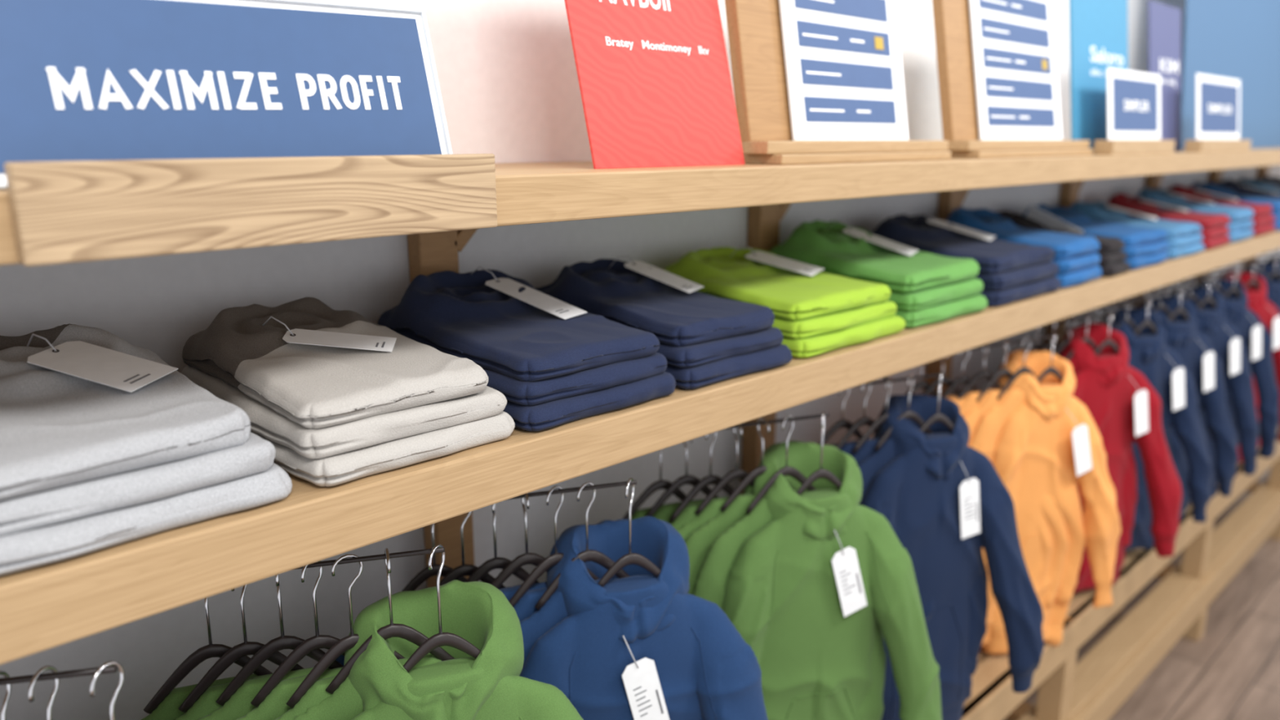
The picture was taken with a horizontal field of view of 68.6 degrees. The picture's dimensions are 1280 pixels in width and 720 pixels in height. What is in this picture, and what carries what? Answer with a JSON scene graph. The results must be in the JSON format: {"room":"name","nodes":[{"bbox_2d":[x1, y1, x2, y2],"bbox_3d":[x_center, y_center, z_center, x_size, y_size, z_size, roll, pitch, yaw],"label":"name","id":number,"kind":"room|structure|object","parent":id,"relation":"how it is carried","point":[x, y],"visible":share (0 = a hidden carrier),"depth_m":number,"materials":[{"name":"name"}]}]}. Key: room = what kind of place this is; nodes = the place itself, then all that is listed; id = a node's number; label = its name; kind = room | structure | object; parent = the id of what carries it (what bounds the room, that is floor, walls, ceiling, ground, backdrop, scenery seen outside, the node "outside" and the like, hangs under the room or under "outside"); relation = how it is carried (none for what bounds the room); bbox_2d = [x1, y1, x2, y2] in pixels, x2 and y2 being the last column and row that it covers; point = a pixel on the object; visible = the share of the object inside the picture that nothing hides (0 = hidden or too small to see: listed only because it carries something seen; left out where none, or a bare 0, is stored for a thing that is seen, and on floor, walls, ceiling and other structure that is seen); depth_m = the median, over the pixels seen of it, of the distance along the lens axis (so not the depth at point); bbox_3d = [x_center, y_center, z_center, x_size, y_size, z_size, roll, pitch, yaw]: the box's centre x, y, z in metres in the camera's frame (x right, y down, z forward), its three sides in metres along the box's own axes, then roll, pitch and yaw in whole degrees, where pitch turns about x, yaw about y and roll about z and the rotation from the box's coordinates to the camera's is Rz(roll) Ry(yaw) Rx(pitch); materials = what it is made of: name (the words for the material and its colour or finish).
{"room":"shop","nodes":[
{"label":"shop","id":0,"kind":"room"},
{"bbox_2d":[0,0,1279,719],"bbox_3d":[1.110,-0.389,3.505,11.500,4.050,0.100,-13,18,-43],"label":"wall","id":1,"kind":"structure","parent":0,"point":[507,73],"depth_m":1.97,"materials":[{"name":"white paint"}]},
{"bbox_2d":[0,230,1279,664],"bbox_3d":[1.627,-0.332,3.565,9.700,0.086,0.558,-13,18,-43],"label":"display shelf","id":2,"kind":"object","parent":1,"relation":"attached to","point":[42,607],"visible":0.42,"depth_m":1.35,"materials":[{"name":"brown wood"}]},
{"bbox_2d":[0,665,117,684],"bbox_3d":[-0.804,0.356,1.110,0.373,0.126,0.008,0,13,2],"label":"bar","id":3,"kind":"object","parent":2,"relation":"attached to","point":[108,669],"visible":1,"depth_m":1.11,"materials":[{"name":"black metal"}]},
{"bbox_2d":[0,665,59,719],"bbox_3d":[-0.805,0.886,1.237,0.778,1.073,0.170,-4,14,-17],"label":"hanger","id":4,"kind":"object","parent":3,"relation":"hanging from","point":[30,694],"visible":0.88,"depth_m":1.13,"materials":[{"name":"silver metal"}]},
{"bbox_2d":[89,660,124,719],"bbox_3d":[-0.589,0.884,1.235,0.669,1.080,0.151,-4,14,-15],"label":"hanger","id":5,"kind":"object","parent":3,"relation":"hanging from","point":[117,664],"visible":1,"depth_m":1.12,"materials":[{"name":"silver metal"}]},
{"bbox_2d":[0,324,292,575],"bbox_3d":[-0.732,0.075,1.228,0.379,0.193,0.493,-13,18,-43],"label":"stack","id":6,"kind":"object","parent":2,"relation":"on","point":[104,443],"visible":1,"depth_m":1.11,"materials":[{"name":"grey fabric"}]},
{"bbox_2d":[181,297,515,486],"bbox_3d":[-0.474,0.019,1.480,0.351,0.187,0.491,-13,18,-43],"label":"stack","id":7,"kind":"object","parent":2,"relation":"on","point":[340,397],"visible":0.94,"depth_m":1.36,"materials":[{"name":"grey fabric"}]},
{"bbox_2d":[293,546,444,569],"bbox_3d":[-0.513,0.283,1.434,0.431,0.134,0.008,0,13,2],"label":"bar","id":8,"kind":"object","parent":2,"relation":"attached to","point":[421,552],"visible":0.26,"depth_m":1.43,"materials":[{"name":"black metal"}]},
{"bbox_2d":[141,547,454,719],"bbox_3d":[-0.524,0.826,1.560,0.830,1.105,0.184,-4,14,-16],"label":"sweatshirt","id":9,"kind":"object","parent":8,"relation":"hanging from","point":[325,691],"visible":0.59,"depth_m":1.46,"materials":[{"name":"green fabric"}]},
{"bbox_2d":[343,543,583,719],"bbox_3d":[-0.284,0.805,1.605,0.659,1.100,0.256,-4,14,-15],"label":"hoodie","id":10,"kind":"object","parent":8,"relation":"hanging from","point":[474,622],"visible":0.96,"depth_m":1.49,"materials":[{"name":"green fabric"}]},
{"bbox_2d":[377,266,675,431],"bbox_3d":[-0.213,-0.050,1.722,0.369,0.210,0.494,-13,18,-43],"label":"stack","id":11,"kind":"object","parent":2,"relation":"on","point":[554,362],"visible":0.8,"depth_m":1.61,"materials":[{"name":"blue fabric"}]},
{"bbox_2d":[508,480,636,499],"bbox_3d":[-0.221,0.217,1.714,0.431,0.134,0.008,0,13,2],"label":"bar","id":12,"kind":"object","parent":2,"relation":"attached to","point":[634,482],"visible":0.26,"depth_m":1.71,"materials":[{"name":"black metal"}]},
{"bbox_2d":[335,482,629,665],"bbox_3d":[-0.230,0.761,1.838,0.820,1.105,0.196,-4,14,-18],"label":"sweatshirt","id":13,"kind":"object","parent":12,"relation":"hanging from","point":[538,607],"visible":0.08,"depth_m":1.74,"materials":[{"name":"blue fabric"}]},
{"bbox_2d":[519,477,768,719],"bbox_3d":[0.003,0.741,1.879,0.693,1.101,0.266,-4,14,-15],"label":"hoodie","id":14,"kind":"object","parent":12,"relation":"hanging from","point":[638,646],"visible":0.91,"depth_m":1.76,"materials":[{"name":"blue fabric"}]},
{"bbox_2d":[535,256,791,389],"bbox_3d":[0.033,-0.103,1.961,0.342,0.203,0.497,-13,18,-43],"label":"stack","id":15,"kind":"object","parent":2,"relation":"on","point":[704,340],"visible":0.69,"depth_m":1.85,"materials":[{"name":"blue fabric"}]},
{"bbox_2d":[724,413,829,429],"bbox_3d":[0.213,0.119,2.131,0.431,0.134,0.008,0,13,2],"label":"bar","id":16,"kind":"object","parent":2,"relation":"attached to","point":[826,415],"visible":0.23,"depth_m":2.13,"materials":[{"name":"black metal"}]},
{"bbox_2d":[622,414,886,719],"bbox_3d":[0.208,0.659,2.257,0.820,1.099,0.204,-5,14,-19],"label":"sweatshirt","id":17,"kind":"object","parent":16,"relation":"hanging from","point":[713,529],"visible":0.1,"depth_m":2.15,"materials":[{"name":"green fabric"}]},
{"bbox_2d":[721,411,942,719],"bbox_3d":[0.429,0.651,2.296,0.673,1.118,0.261,-4,14,-15],"label":"hoodie","id":18,"kind":"object","parent":16,"relation":"hanging from","point":[809,592],"visible":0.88,"depth_m":2.20,"materials":[{"name":"green fabric"}]},
{"bbox_2d":[662,246,905,358],"bbox_3d":[0.320,-0.163,2.241,0.440,0.191,0.498,-13,18,-43],"label":"stack","id":19,"kind":"object","parent":2,"relation":"on","point":[815,312],"visible":0.66,"depth_m":2.12,"materials":[{"name":"green fabric"}]},
{"bbox_2d":[768,219,987,328],"bbox_3d":[0.631,-0.253,2.537,0.432,0.230,0.500,-13,18,-43],"label":"stack","id":20,"kind":"object","parent":2,"relation":"on","point":[926,288],"visible":0.65,"depth_m":2.42,"materials":[{"name":"green fabric"}]},
{"bbox_2d":[857,372,946,386],"bbox_3d":[0.655,0.025,2.497,0.315,0.118,0.008,0,13,2],"label":"bar","id":21,"kind":"object","parent":2,"relation":"attached to","point":[938,374],"visible":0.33,"depth_m":2.50,"materials":[{"name":"black metal"}]},
{"bbox_2d":[817,373,987,675],"bbox_3d":[0.660,0.555,2.626,0.709,1.060,0.169,-4,14,-16],"label":"sweatshirt","id":22,"kind":"object","parent":21,"relation":"hanging from","point":[871,455],"visible":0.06,"depth_m":2.52,"materials":[{"name":"blue fabric"}]},
{"bbox_2d":[860,371,1044,719],"bbox_3d":[0.815,0.556,2.660,0.680,1.099,0.260,-4,14,-15],"label":"hoodie","id":23,"kind":"object","parent":21,"relation":"hanging from","point":[944,500],"visible":0.65,"depth_m":2.60,"materials":[{"name":"blue fabric"}]},
{"bbox_2d":[870,213,1061,306],"bbox_3d":[0.960,-0.324,2.851,0.455,0.225,0.492,-13,18,-43],"label":"stack","id":24,"kind":"object","parent":2,"relation":"on","point":[1009,272],"visible":0.59,"depth_m":2.73,"materials":[{"name":"blue fabric"}]},
{"bbox_2d":[968,334,1057,350],"bbox_3d":[1.073,-0.075,2.921,0.513,0.118,0.008,-3,14,-12],"label":"bar","id":25,"kind":"object","parent":2,"relation":"attached to","point":[1056,335],"visible":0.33,"depth_m":2.95,"materials":[{"name":"black metal"}]},
{"bbox_2d":[871,337,1085,645],"bbox_3d":[1.082,0.458,3.039,0.869,1.071,0.137,-3,14,-13],"label":"sweatshirt","id":26,"kind":"object","parent":25,"relation":"hanging from","point":[986,411],"visible":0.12,"depth_m":2.99,"materials":[{"name":"orange fabric"}]},
{"bbox_2d":[982,333,1120,653],"bbox_3d":[1.325,0.444,3.144,0.569,1.104,0.254,-3,14,-14],"label":"hoodie","id":27,"kind":"object","parent":25,"relation":"hanging from","point":[1051,438],"visible":0.67,"depth_m":3.06,"materials":[{"name":"orange fabric"}]},
{"bbox_2d":[946,206,1102,288],"bbox_3d":[1.258,-0.390,3.136,0.360,0.224,0.498,-13,18,-43],"label":"stack","id":28,"kind":"object","parent":2,"relation":"on","point":[1075,256],"visible":0.42,"depth_m":3.02,"materials":[{"name":"blue fabric"}]},
{"bbox_2d":[995,205,1130,276],"bbox_3d":[1.467,-0.434,3.334,0.229,0.217,0.492,-13,18,-43],"label":"stack","id":29,"kind":"object","parent":2,"relation":"on","point":[1112,262],"visible":0.38,"depth_m":3.30,"materials":[{"name":"black fabric"}]},
{"bbox_2d":[1048,313,1115,324],"bbox_3d":[1.530,-0.174,3.339,0.315,0.118,0.008,0,13,2],"label":"bar","id":30,"kind":"object","parent":2,"relation":"attached to","point":[1113,314],"visible":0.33,"depth_m":3.34,"materials":[{"name":"black metal"}]},
{"bbox_2d":[993,315,1137,547],"bbox_3d":[1.529,0.350,3.459,0.723,1.048,0.163,-5,14,-19],"label":"sweatshirt","id":31,"kind":"object","parent":30,"relation":"hanging from","point":[1130,481],"visible":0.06,"depth_m":3.52,"materials":[{"name":"red fabric"}]},
{"bbox_2d":[1057,312,1182,593],"bbox_3d":[1.702,0.346,3.510,0.672,1.080,0.257,-4,14,-15],"label":"hoodie","id":32,"kind":"object","parent":30,"relation":"hanging from","point":[1124,408],"visible":0.55,"depth_m":3.44,"materials":[{"name":"red fabric"}]},
{"bbox_2d":[1022,203,1168,270],"bbox_3d":[1.710,-0.483,3.572,0.437,0.205,0.499,-13,18,-43],"label":"stack","id":33,"kind":"object","parent":2,"relation":"on","point":[1144,246],"visible":0.44,"depth_m":3.44,"materials":[{"name":"blue fabric"}]},
{"bbox_2d":[1090,300,1153,310],"bbox_3d":[1.843,-0.242,3.610,0.257,0.110,0.008,0,13,2],"label":"bar","id":34,"kind":"object","parent":2,"relation":"attached to","point":[1118,304],"visible":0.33,"depth_m":3.61,"materials":[{"name":"black metal"}]},
{"bbox_2d":[1093,301,1172,457],"bbox_3d":[1.838,0.271,3.738,0.663,1.023,0.148,-4,14,-17],"label":"sweatshirt","id":35,"kind":"object","parent":34,"relation":"hanging from","point":[1128,321],"visible":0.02,"depth_m":3.63,"materials":[{"name":"blue fabric"}]},
{"bbox_2d":[1102,299,1213,551],"bbox_3d":[1.994,0.271,3.780,0.663,1.059,0.244,-3,14,-14],"label":"hoodie","id":36,"kind":"object","parent":34,"relation":"hanging from","point":[1162,367],"visible":0.51,"depth_m":3.72,"materials":[{"name":"blue fabric"}]},
{"bbox_2d":[1069,200,1204,258],"bbox_3d":[2.022,-0.550,3.874,0.417,0.197,0.496,-13,18,-43],"label":"stack","id":37,"kind":"object","parent":2,"relation":"on","point":[1183,237],"visible":0.42,"depth_m":3.78,"materials":[{"name":"blue fabric"}]},
{"bbox_2d":[1128,288,1186,297],"bbox_3d":[2.128,-0.306,3.884,0.257,0.110,0.008,0,13,2],"label":"bar","id":38,"kind":"object","parent":2,"relation":"attached to","point":[1153,290],"visible":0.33,"depth_m":3.89,"materials":[{"name":"black metal"}]},
{"bbox_2d":[1129,289,1202,466],"bbox_3d":[2.112,0.205,4.002,0.667,1.016,0.139,-4,14,-16],"label":"sweatshirt","id":39,"kind":"object","parent":38,"relation":"hanging from","point":[1161,307],"visible":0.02,"depth_m":3.91,"materials":[{"name":"blue fabric"}]},
{"bbox_2d":[1139,288,1239,520],"bbox_3d":[2.272,0.204,4.054,0.672,1.055,0.260,-4,14,-15],"label":"hoodie","id":40,"kind":"object","parent":38,"relation":"hanging from","point":[1196,353],"visible":0.45,"depth_m":3.99,"materials":[{"name":"blue fabric"}]},
{"bbox_2d":[1106,192,1231,249],"bbox_3d":[2.304,-0.622,4.143,0.360,0.213,0.485,-13,18,-43],"label":"stack","id":41,"kind":"object","parent":2,"relation":"on","point":[1214,233],"visible":0.32,"depth_m":4.04,"materials":[{"name":"red fabric"}]},
{"bbox_2d":[1158,279,1213,288],"bbox_3d":[2.413,-0.371,4.158,0.257,0.110,0.008,0,13,2],"label":"bar","id":42,"kind":"object","parent":2,"relation":"attached to","point":[1184,280],"visible":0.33,"depth_m":4.16,"materials":[{"name":"black metal"}]},
{"bbox_2d":[1160,280,1230,410],"bbox_3d":[2.403,0.139,4.276,0.658,1.013,0.127,-3,14,-14],"label":"sweatshirt","id":43,"kind":"object","parent":42,"relation":"hanging from","point":[1193,297],"visible":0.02,"depth_m":4.19,"materials":[{"name":"blue fabric"}]},
{"bbox_2d":[1170,278,1259,497],"bbox_3d":[2.542,0.140,4.325,0.680,1.054,0.256,-4,14,-16],"label":"hoodie","id":44,"kind":"object","parent":42,"relation":"hanging from","point":[1226,342],"visible":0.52,"depth_m":4.26,"materials":[{"name":"blue fabric"}]},
{"bbox_2d":[1135,186,1253,243],"bbox_3d":[2.577,-0.692,4.408,0.391,0.227,0.497,-13,18,-43],"label":"stack","id":45,"kind":"object","parent":2,"relation":"on","point":[1239,226],"visible":0.31,"depth_m":4.30,"materials":[{"name":"blue fabric"}]},
{"bbox_2d":[1188,270,1239,278],"bbox_3d":[2.697,-0.435,4.431,0.257,0.110,0.008,0,13,2],"label":"bar","id":46,"kind":"object","parent":2,"relation":"attached to","point":[1211,273],"visible":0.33,"depth_m":4.43,"materials":[{"name":"black metal"}]},
{"bbox_2d":[1189,271,1239,446],"bbox_3d":[2.696,0.082,4.551,0.658,1.024,0.148,-4,14,-17],"label":"sweatshirt","id":47,"kind":"object","parent":46,"relation":"hanging from","point":[1217,287],"visible":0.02,"depth_m":4.45,"materials":[{"name":"blue fabric"}]},
{"bbox_2d":[1196,269,1279,458],"bbox_3d":[2.822,0.076,4.597,0.669,1.054,0.256,-4,14,-15],"label":"hoodie","id":48,"kind":"object","parent":46,"relation":"hanging from","point":[1258,340],"visible":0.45,"depth_m":4.54,"materials":[{"name":"blue fabric"}]},
{"bbox_2d":[1167,184,1275,236],"bbox_3d":[2.865,-0.755,4.683,0.379,0.224,0.488,-13,18,-43],"label":"stack","id":49,"kind":"object","parent":2,"relation":"on","point":[1262,219],"visible":0.29,"depth_m":4.59,"materials":[{"name":"red fabric"}]},
{"bbox_2d":[1212,263,1257,271],"bbox_3d":[2.946,-0.492,4.671,0.257,0.110,0.008,0,13,2],"label":"bar","id":50,"kind":"object","parent":2,"relation":"attached to","point":[1231,265],"visible":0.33,"depth_m":4.67,"materials":[{"name":"black metal"}]},
{"bbox_2d":[1211,264,1244,286],"bbox_3d":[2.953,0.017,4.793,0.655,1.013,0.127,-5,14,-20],"label":"hanger","id":51,"kind":"object","parent":50,"relation":"hanging from","point":[1237,279],"visible":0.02,"depth_m":4.68,"materials":[{"name":"plastic"}]},
{"bbox_2d":[1218,262,1279,463],"bbox_3d":[3.073,0.019,4.838,0.663,1.053,0.250,-4,14,-15],"label":"hoodie","id":52,"kind":"object","parent":50,"relation":"hanging from","point":[1255,286],"visible":0.28,"depth_m":4.74,"materials":[{"name":"red fabric"}]},
{"bbox_2d":[1191,181,1279,231],"bbox_3d":[3.152,-0.823,4.960,0.372,0.229,0.498,-13,18,-43],"label":"stack","id":53,"kind":"object","parent":2,"relation":"on","point":[1214,188],"visible":0.16,"depth_m":4.88,"materials":[{"name":"blue fabric"}]},
{"bbox_2d":[1216,178,1279,199],"bbox_3d":[3.462,-0.892,5.255,0.414,0.228,0.500,-13,18,-43],"label":"stack","id":54,"kind":"object","parent":2,"relation":"on","point":[1238,188],"visible":0.07,"depth_m":5.20,"materials":[{"name":"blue fabric"}]},
{"bbox_2d":[1233,256,1279,263],"bbox_3d":[3.266,-0.564,4.979,0.257,0.110,0.008,0,13,2],"label":"bar","id":55,"kind":"object","parent":2,"relation":"attached to","point":[1255,259],"visible":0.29,"depth_m":4.98,"materials":[{"name":"grey metal"}]},
{"bbox_2d":[1235,257,1267,278],"bbox_3d":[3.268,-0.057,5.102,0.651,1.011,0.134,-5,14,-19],"label":"hanger","id":56,"kind":"object","parent":55,"relation":"hanging from","point":[1260,270],"visible":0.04,"depth_m":5.00,"materials":[{"name":"black plastic"}]},
{"bbox_2d":[1242,255,1279,313],"bbox_3d":[3.410,-0.055,5.147,0.667,1.050,0.258,-4,14,-15],"label":"hoodie","id":57,"kind":"object","parent":55,"relation":"hanging from","point":[1272,272],"visible":0.23,"depth_m":5.00,"materials":[{"name":"blue fabric"}]},
{"bbox_2d":[1238,177,1279,194],"bbox_3d":[3.801,-0.969,5.582,0.455,0.227,0.498,-13,18,-43],"label":"stack","id":58,"kind":"object","parent":2,"relation":"on","point":[1252,182],"visible":0.06,"depth_m":5.53,"materials":[{"name":"blue fabric"}]},
{"bbox_2d":[1258,174,1279,187],"bbox_3d":[4.151,-1.048,5.922,0.463,0.227,0.494,-13,18,-43],"label":"stack","id":59,"kind":"object","parent":2,"relation":"on","point":[1275,180],"visible":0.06,"depth_m":5.89,"materials":[{"name":"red fabric"}]},
{"bbox_2d":[1258,248,1279,255],"bbox_3d":[3.622,-0.645,5.321,0.257,0.110,0.008,0,13,2],"label":"bar","id":60,"kind":"object","parent":2,"relation":"attached to","point":[1277,251],"visible":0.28,"depth_m":5.33,"materials":[{"name":"grey metal"}]},
{"bbox_2d":[1262,250,1275,265],"bbox_3d":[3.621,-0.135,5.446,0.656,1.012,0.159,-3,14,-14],"label":"hanger","id":61,"kind":"object","parent":60,"relation":"hanging from","point":[1272,263],"visible":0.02,"depth_m":5.33,"materials":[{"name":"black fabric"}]},
{"bbox_2d":[1265,254,1279,424],"bbox_3d":[3.767,-0.134,5.492,0.669,1.055,0.251,-3,14,-13],"label":"hoodie","id":62,"kind":"object","parent":60,"relation":"hanging from","point":[1268,260],"visible":0.05,"depth_m":5.35,"materials":[{"name":"blue fabric"}]},
{"bbox_2d":[0,147,1279,265],"bbox_3d":[1.627,-0.730,3.471,9.700,0.072,0.558,-13,18,-43],"label":"display shelf","id":63,"kind":"object","parent":1,"relation":"attached to","point":[527,193],"visible":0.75,"depth_m":1.76,"materials":[{"name":"brown wood"}]},
{"bbox_2d":[0,0,453,189],"bbox_3d":[-0.480,-0.325,1.114,0.564,0.225,0.064,-13,18,-43],"label":"promotional sign","id":64,"kind":"object","parent":63,"relation":"on","point":[81,80],"visible":0.88,"depth_m":1.09,"materials":[{"name":"blue paper"}]},
{"bbox_2d":[4,153,497,266],"bbox_3d":[-0.408,-0.189,1.109,0.568,0.102,0.026,-13,18,-43],"label":"fascia board","id":65,"kind":"object","parent":63,"relation":"attached to","point":[63,211],"visible":1,"depth_m":1.05,"materials":[{"name":"brown wood"}]},
{"bbox_2d":[564,0,745,168],"bbox_3d":[0.021,-0.612,1.720,0.400,0.505,0.132,-13,18,-43],"label":"poster","id":66,"kind":"object","parent":63,"relation":"on","point":[654,76],"visible":0.99,"depth_m":1.71,"materials":[{"name":"red paper"}]},
{"bbox_2d":[724,0,951,164],"bbox_3d":[0.463,-0.718,2.090,0.730,0.539,0.178,-13,18,-43],"label":"board","id":67,"kind":"object","parent":63,"relation":"on","point":[815,82],"visible":0.92,"depth_m":2.01,"materials":[{"name":"brown wood"}]},
{"bbox_2d":[932,0,1093,158],"bbox_3d":[1.089,-0.860,2.692,0.810,0.539,0.178,-13,18,-43],"label":"board","id":68,"kind":"object","parent":63,"relation":"on","point":[997,60],"visible":0.89,"depth_m":2.59,"materials":[{"name":"brown wood"}]},
{"bbox_2d":[1068,0,1128,154],"bbox_3d":[1.550,-0.973,3.159,0.500,0.547,0.073,-13,18,-43],"label":"poster","id":69,"kind":"object","parent":63,"relation":"on","point":[1099,28],"visible":0.65,"depth_m":3.11,"materials":[{"name":"blue paper"}]},
{"bbox_2d":[1093,67,1175,155],"bbox_3d":[1.677,-0.829,3.147,0.600,0.269,0.062,-13,18,-43],"label":"framed sign","id":70,"kind":"object","parent":63,"relation":"on","point":[1133,97],"visible":1,"depth_m":3.12,"materials":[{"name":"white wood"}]},
{"bbox_2d":[1147,0,1181,151],"bbox_3d":[2.019,-1.079,3.610,0.360,0.547,0.073,-13,18,-43],"label":"poster","id":71,"kind":"object","parent":63,"relation":"on","point":[1164,21],"visible":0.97,"depth_m":3.62,"materials":[{"name":"paper"}]},
{"bbox_2d":[1183,73,1251,151],"bbox_3d":[2.367,-0.997,3.809,0.700,0.294,0.064,-13,18,-43],"label":"framed sign","id":72,"kind":"object","parent":63,"relation":"on","point":[1217,98],"visible":0.99,"depth_m":3.77,"materials":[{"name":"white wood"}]},
{"bbox_2d":[1181,0,1279,150],"bbox_3d":[3.531,-1.689,5.213,3.200,0.997,0.088,-13,18,-43],"label":"poster","id":73,"kind":"object","parent":63,"relation":"on","point":[1234,39],"visible":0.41,"depth_m":4.75,"materials":[{"name":"blue paper"}]},
{"bbox_2d":[1003,466,1279,719],"bbox_3d":[2.572,1.970,2.540,11.500,0.100,4.260,-13,18,-43],"label":"floor","id":74,"kind":"structure","parent":0,"point":[1233,671],"depth_m":4.53,"materials":[{"name":"brown wood"}]},
{"bbox_2d":[961,424,1279,719],"bbox_3d":[1.648,1.206,3.906,9.700,0.760,0.600,-13,18,-43],"label":"platform","id":75,"kind":"object","parent":74,"relation":"on","point":[1095,687],"visible":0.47,"depth_m":4.02,"materials":[{"name":"brown wood"}]},
{"bbox_2d":[407,228,477,587],"bbox_3d":[-0.382,0.443,2.069,0.175,1.568,0.057,-13,18,-43],"label":"post","id":76,"kind":"object","parent":75,"relation":"on","point":[428,253],"visible":0.2,"depth_m":1.90,"materials":[{"name":"brown wood"}]},
{"bbox_2d":[740,203,791,494],"bbox_3d":[0.380,0.271,2.801,0.175,1.568,0.057,-13,18,-43],"label":"post","id":77,"kind":"object","parent":75,"relation":"on","point":[763,221],"visible":0.21,"depth_m":2.63,"materials":[{"name":"brown wood"}]},
{"bbox_2d":[924,189,969,396],"bbox_3d":[1.141,0.098,3.533,0.175,1.568,0.057,-13,18,-43],"label":"post","id":78,"kind":"object","parent":75,"relation":"on","point":[948,201],"visible":0.16,"depth_m":3.36,"materials":[{"name":"brown wood"}]},
{"bbox_2d":[1044,180,1084,355],"bbox_3d":[1.902,-0.074,4.265,0.175,1.568,0.057,-13,18,-43],"label":"post","id":79,"kind":"object","parent":75,"relation":"on","point":[1069,190],"visible":0.17,"depth_m":4.08,"materials":[{"name":"brown wood"}]},
{"bbox_2d":[1129,173,1164,308],"bbox_3d":[2.663,-0.247,4.997,0.175,1.568,0.057,-13,18,-43],"label":"post","id":80,"kind":"object","parent":75,"relation":"on","point":[1153,181],"visible":0.2,"depth_m":4.80,"materials":[{"name":"brown wood"}]},
{"bbox_2d":[1193,169,1224,287],"bbox_3d":[3.439,-0.422,5.742,0.175,1.568,0.057,-13,18,-43],"label":"post","id":81,"kind":"object","parent":75,"relation":"on","point":[1215,176],"visible":0.16,"depth_m":5.54,"materials":[{"name":"brown wood"}]},
{"bbox_2d":[1242,165,1271,271],"bbox_3d":[4.221,-0.600,6.495,0.175,1.568,0.057,-13,18,-43],"label":"post","id":82,"kind":"object","parent":75,"relation":"on","point":[1262,171],"visible":0.12,"depth_m":6.29,"materials":[{"name":"brown wood"}]}
]}

